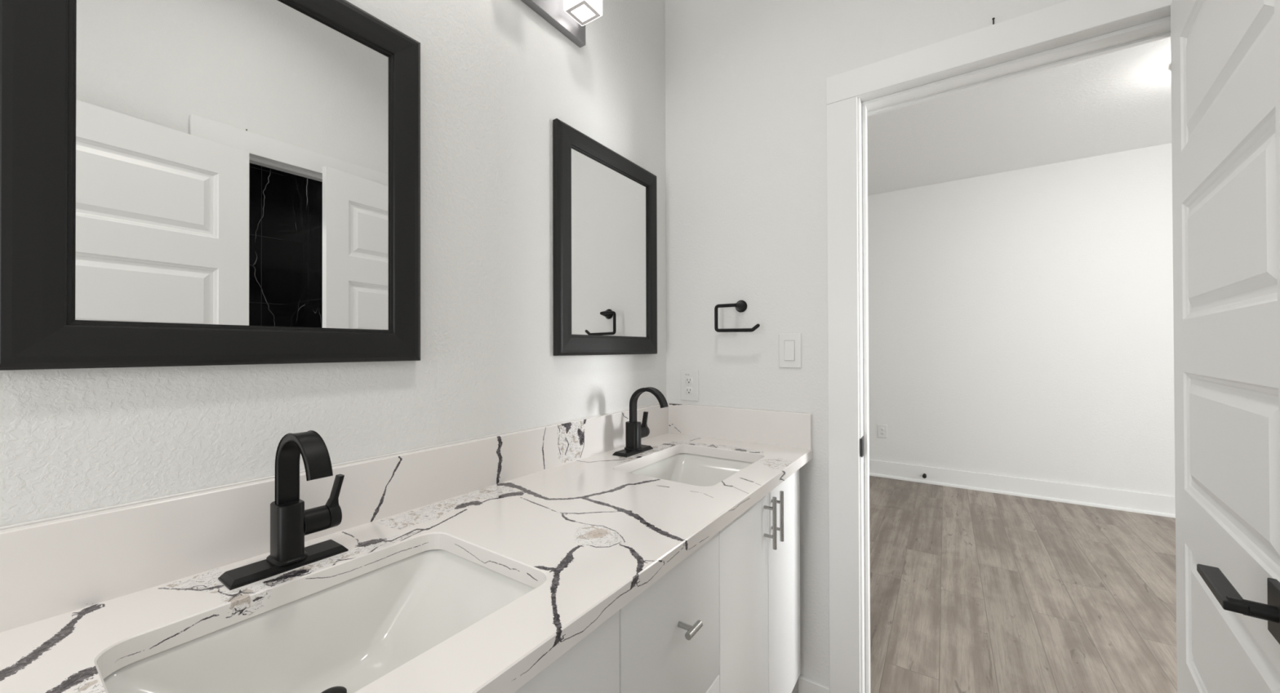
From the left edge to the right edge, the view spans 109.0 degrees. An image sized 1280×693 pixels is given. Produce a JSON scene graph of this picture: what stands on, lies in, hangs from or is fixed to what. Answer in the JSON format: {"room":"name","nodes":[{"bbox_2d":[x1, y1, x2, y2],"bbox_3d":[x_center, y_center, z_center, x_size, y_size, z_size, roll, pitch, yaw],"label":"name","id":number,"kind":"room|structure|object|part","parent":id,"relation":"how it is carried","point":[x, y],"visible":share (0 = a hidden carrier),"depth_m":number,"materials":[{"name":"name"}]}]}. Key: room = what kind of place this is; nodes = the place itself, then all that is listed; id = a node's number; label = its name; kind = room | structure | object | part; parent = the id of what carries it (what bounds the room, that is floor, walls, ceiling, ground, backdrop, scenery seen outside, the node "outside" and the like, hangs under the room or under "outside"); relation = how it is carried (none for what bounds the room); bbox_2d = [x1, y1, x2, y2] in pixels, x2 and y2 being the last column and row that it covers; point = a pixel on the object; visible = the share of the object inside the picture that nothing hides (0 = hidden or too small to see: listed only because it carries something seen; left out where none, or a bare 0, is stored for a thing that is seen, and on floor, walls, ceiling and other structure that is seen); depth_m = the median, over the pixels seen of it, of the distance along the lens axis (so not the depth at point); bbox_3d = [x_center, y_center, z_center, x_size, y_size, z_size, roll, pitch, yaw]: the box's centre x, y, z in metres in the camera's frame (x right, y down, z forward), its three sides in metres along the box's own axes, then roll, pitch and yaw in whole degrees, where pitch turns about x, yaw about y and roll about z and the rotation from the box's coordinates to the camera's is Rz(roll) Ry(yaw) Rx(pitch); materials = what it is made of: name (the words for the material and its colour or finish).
{"room":"bathroom","nodes":[
{"label":"bathroom","id":0,"kind":"room"},
{"bbox_2d":[0,0,666,527],"bbox_3d":[-0.910,-0.285,0.448,0.120,3.050,3.408,0,0,34],"label":"wall","id":1,"kind":"structure","parent":0,"point":[495,75],"depth_m":1.04,"materials":[{"name":"white paint"}]},
{"bbox_2d":[0,0,420,370],"bbox_3d":[-0.614,-0.306,0.749,0.026,0.670,0.521,0,0,34],"label":"wall mirror","id":2,"kind":"object","parent":1,"relation":"attached to","point":[183,182],"visible":1,"depth_m":0.69,"materials":[{"name":"black paint"}]},
{"bbox_3d":[-0.616,-0.306,0.751,0.006,0.552,0.400,0,0,34],"label":"glass","id":3,"kind":"part","parent":2,"relation":"part of","materials":[{"name":"white mirror"}]},
{"bbox_2d":[0,403,659,529],"bbox_3d":[-0.365,0.220,1.127,0.004,0.004,1.627,0,0,34],"label":"trim","id":4,"kind":"structure","parent":1,"relation":"attached to","point":[418,449],"depth_m":0.71,"materials":[{"name":"white stone"}]},
{"bbox_2d":[0,402,669,632],"bbox_3d":[-0.352,0.279,1.130,0.020,0.116,1.647,0,0,34],"label":"backsplash","id":5,"kind":"structure","parent":1,"relation":"attached to","point":[49,569],"depth_m":0.70,"materials":[{"name":"white stone"}]},
{"bbox_2d":[520,0,602,48],"bbox_3d":[-0.312,-0.982,1.121,0.112,0.125,0.612,0,0,34],"label":"vanity light","id":6,"kind":"object","parent":1,"relation":"attached to","point":[569,17],"visible":1,"depth_m":1.30,"materials":[{"name":"silver metal"}]},
{"bbox_3d":[-0.163,-1.000,1.310,0.080,0.088,0.080,0,0,34],"label":"lamp shade","id":7,"kind":"part","parent":6,"relation":"part of","materials":[{"name":"white"}]},
{"bbox_2d":[571,4,595,22],"bbox_3d":[-0.163,-0.957,1.310,0.049,0.001,0.049,0,0,34],"label":"diffuser","id":8,"kind":"object","parent":6,"relation":"attached to","point":[580,12],"depth_m":1.31,"materials":[{"name":"white"}]},
{"bbox_2d":[552,118,657,355],"bbox_3d":[-0.090,-0.310,1.513,0.026,0.674,0.526,0,0,34],"label":"wall mirror","id":9,"kind":"object","parent":1,"relation":"attached to","point":[605,203],"visible":1,"depth_m":1.46,"materials":[{"name":"black paint"}]},
{"bbox_3d":[-0.092,-0.311,1.515,0.006,0.557,0.411,0,0,34],"label":"glass","id":10,"kind":"part","parent":9,"relation":"part of","materials":[{"name":"white mirror"}]},
{"bbox_2d":[665,0,1067,692],"bbox_3d":[1.375,-0.289,1.020,5.600,3.050,0.123,0,0,34],"label":"wall","id":11,"kind":"structure","parent":0,"point":[746,109],"depth_m":1.58,"materials":[{"name":"white paint"}]},
{"bbox_2d":[680,369,698,401],"bbox_3d":[0.190,0.150,1.753,0.076,0.118,0.008,0,0,34],"label":"power outlet","id":12,"kind":"object","parent":11,"relation":"attached to","point":[689,378],"visible":1,"depth_m":1.75,"materials":[{"name":"white plastic"}]},
{"bbox_2d":[684,386,693,394],"bbox_3d":[0.188,0.169,1.751,0.034,0.029,0.003,0,0,34],"label":"receptacle","id":13,"kind":"object","parent":12,"relation":"attached to","point":[688,390],"depth_m":1.75,"materials":[{"name":"grey plastic"}]},
{"bbox_2d":[684,376,693,384],"bbox_3d":[0.188,0.130,1.751,0.034,0.029,0.003,0,0,34],"label":"receptacle","id":14,"kind":"object","parent":12,"relation":"attached to","point":[688,380],"depth_m":1.75,"materials":[{"name":"grey plastic"}]},
{"bbox_2d":[714,300,759,332],"bbox_3d":[0.350,-0.108,1.610,0.166,0.117,0.063,0,0,34],"label":"toilet paper holder","id":15,"kind":"object","parent":11,"relation":"attached to","point":[740,306],"visible":1,"depth_m":1.61,"materials":[{"name":"black metal"}]},
{"bbox_2d":[668,403,812,449],"bbox_3d":[0.338,0.280,1.643,0.538,0.116,0.020,0,0,34],"label":"backsplash","id":16,"kind":"structure","parent":11,"relation":"attached to","point":[765,427],"depth_m":1.61,"materials":[{"name":"white stone"}]},
{"bbox_2d":[778,333,801,368],"bbox_3d":[0.504,0.014,1.536,0.076,0.118,0.010,0,0,34],"label":"light switch","id":17,"kind":"object","parent":11,"relation":"attached to","point":[789,344],"visible":1,"depth_m":1.53,"materials":[{"name":"white plastic"}]},
{"bbox_2d":[797,675,829,692],"bbox_3d":[0.567,1.167,1.486,0.100,0.150,0.015,0,0,34],"label":"baseboard","id":18,"kind":"structure","parent":11,"relation":"attached to","point":[806,685],"depth_m":1.49,"materials":[{"name":"white paint"}]},
{"bbox_2d":[826,0,1172,692],"bbox_3d":[1.008,0.188,1.271,0.882,2.101,0.159,0,0,34],"label":"trim","id":19,"kind":"structure","parent":11,"relation":"attached to","point":[1069,31],"depth_m":1.42,"materials":[{"name":"white paint"}]},
{"bbox_3d":[0.696,0.314,1.429,0.007,0.063,0.040,0,0,34],"label":"strike plate","id":20,"kind":"part","parent":19,"relation":"part of","materials":[{"name":"grey metal"}]},
{"bbox_2d":[1170,0,1279,692],"bbox_3d":[0.990,0.223,0.760,0.133,2.002,0.706,0,0,41],"label":"door","id":21,"kind":"structure","parent":11,"relation":"in","point":[1225,54],"depth_m":0.74,"materials":[{"name":"white paint"}]},
{"bbox_3d":[0.798,0.331,0.627,0.022,0.012,0.136,0,0,41],"label":"lever","id":22,"kind":"part","parent":21,"relation":"part of","materials":[{"name":"black metal"}]},
{"bbox_2d":[866,36,1171,195],"bbox_3d":[2.353,-1.530,2.458,5.600,0.080,3.387,0,0,34],"label":"ceiling","id":23,"kind":"structure","parent":0,"point":[1120,100],"depth_m":3.03,"materials":[{"name":"white paint"}]},
{"bbox_2d":[867,142,1175,496],"bbox_3d":[3.288,-0.119,3.805,5.600,2.731,0.100,0,0,34],"label":"wall","id":24,"kind":"structure","parent":0,"point":[1021,321],"depth_m":3.77,"materials":[{"name":"white paint"}]},
{"bbox_2d":[877,424,887,438],"bbox_3d":[2.333,0.815,4.391,0.082,0.128,0.008,0,0,34],"label":"power outlet","id":25,"kind":"object","parent":24,"relation":"attached to","point":[882,428],"visible":1,"depth_m":4.39,"materials":[{"name":"white plastic"}]},
{"bbox_2d":[869,459,1175,518],"bbox_3d":[3.255,1.171,3.744,5.400,0.150,0.031,0,0,34],"label":"baseboard","id":26,"kind":"structure","parent":24,"relation":"attached to","point":[1162,505],"depth_m":3.75,"materials":[{"name":"white paint"}]},
{"bbox_2d":[869,475,1177,692],"bbox_3d":[1.363,1.276,0.987,5.600,0.080,6.917,0,0,34],"label":"floor","id":27,"kind":"structure","parent":0,"point":[972,591],"depth_m":2.28,"materials":[{"name":"grey wood"}]},
{"bbox_2d":[514,609,619,692],"bbox_3d":[-0.405,0.803,0.567,0.561,0.874,0.613,0,0,34],"label":"vanity cabinet","id":28,"kind":"object","parent":27,"relation":"on","point":[592,665],"visible":0.02,"depth_m":0.62,"materials":[{"name":"white paint"}]},
{"bbox_2d":[619,532,719,692],"bbox_3d":[-0.131,0.804,0.963,0.565,0.874,0.349,0,0,34],"label":"drawer","id":29,"kind":"object","parent":27,"relation":"on","point":[669,632],"visible":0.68,"depth_m":0.82,"materials":[{"name":"white paint"}]},
{"bbox_3d":[0.085,0.502,0.815,0.037,0.012,0.045,0,0,34],"label":"knob","id":30,"kind":"part","parent":29,"relation":"part of","materials":[{"name":"silver metal"}]},
{"bbox_3d":[0.064,0.784,0.829,0.018,0.176,0.347,0,0,34],"label":"drawer","id":31,"kind":"part","parent":29,"relation":"part of","materials":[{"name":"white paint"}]},
{"bbox_2d":[718,469,800,692],"bbox_3d":[0.141,0.805,1.362,0.561,0.874,0.616,0,0,34],"label":"vanity cabinet","id":32,"kind":"object","parent":27,"relation":"on","point":[759,550],"visible":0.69,"depth_m":1.19,"materials":[{"name":"white paint"}]},
{"bbox_2d":[0,433,813,692],"bbox_3d":[-0.130,0.351,0.977,0.559,0.030,1.647,0,0,34],"label":"countertop","id":33,"kind":"structure","parent":32,"relation":"on","point":[590,535],"depth_m":0.70,"materials":[{"name":"white stone"}]},
{"bbox_2d":[217,430,348,590],"bbox_3d":[-0.504,0.231,0.679,0.151,0.209,0.152,0,0,34],"label":"faucet","id":34,"kind":"object","parent":33,"relation":"on","point":[290,522],"visible":1,"depth_m":0.69,"materials":[{"name":"black metal"}]},
{"bbox_3d":[-0.544,0.331,0.704,0.055,0.010,0.149,0,0,34],"label":"deck plate","id":35,"kind":"part","parent":34,"relation":"part of","materials":[{"name":"black metal"}]},
{"bbox_3d":[-0.496,0.186,0.672,0.129,0.119,0.029,0,0,34],"label":"spout","id":36,"kind":"part","parent":34,"relation":"part of","materials":[{"name":"black metal"}]},
{"bbox_3d":[-0.507,0.257,0.757,0.038,0.082,0.026,0,0,34],"label":"lever","id":37,"kind":"part","parent":34,"relation":"part of","materials":[{"name":"black metal"}]},
{"bbox_2d":[102,549,534,692],"bbox_3d":[-0.362,0.433,0.583,0.344,0.136,0.446,0,0,34],"label":"sink","id":38,"kind":"object","parent":33,"relation":"in","point":[344,637],"visible":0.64,"depth_m":0.69,"materials":[{"name":"white ceramic"}]},
{"bbox_2d":[612,386,667,457],"bbox_3d":[0.018,0.233,1.440,0.151,0.209,0.152,0,0,34],"label":"faucet","id":39,"kind":"object","parent":33,"relation":"on","point":[635,431],"visible":1,"depth_m":1.45,"materials":[{"name":"black metal"}]},
{"bbox_3d":[-0.021,0.333,1.465,0.055,0.010,0.149,0,0,34],"label":"deck plate","id":40,"kind":"part","parent":39,"relation":"part of","materials":[{"name":"black metal"}]},
{"bbox_3d":[0.015,0.260,1.519,0.038,0.082,0.026,0,0,34],"label":"lever","id":41,"kind":"part","parent":39,"relation":"part of","materials":[{"name":"black metal"}]},
{"bbox_3d":[0.026,0.188,1.433,0.129,0.119,0.029,0,0,34],"label":"spout","id":42,"kind":"part","parent":39,"relation":"part of","materials":[{"name":"black metal"}]},
{"bbox_2d":[628,453,753,486],"bbox_3d":[0.154,0.435,1.336,0.344,0.136,0.446,0,0,34],"label":"sink","id":43,"kind":"object","parent":33,"relation":"in","point":[683,468],"visible":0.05,"depth_m":1.50,"materials":[{"name":"white ceramic"}]},
{"bbox_3d":[0.250,0.713,1.101,0.018,0.686,0.305,0,0,34],"label":"door","id":44,"kind":"part","parent":32,"relation":"part of","materials":[{"name":"white paint"}]},
{"bbox_3d":[0.340,0.459,1.190,0.033,0.133,0.010,0,0,34],"label":"bar pull","id":45,"kind":"part","parent":32,"relation":"part of","materials":[{"name":"silver metal"}]},
{"bbox_3d":[0.374,0.459,1.240,0.033,0.133,0.010,0,0,34],"label":"bar pull","id":46,"kind":"part","parent":32,"relation":"part of","materials":[{"name":"silver metal"}]},
{"bbox_3d":[0.424,0.713,1.355,0.018,0.686,0.305,0,0,34],"label":"door","id":47,"kind":"part","parent":32,"relation":"part of","materials":[{"name":"white paint"}]}
]}

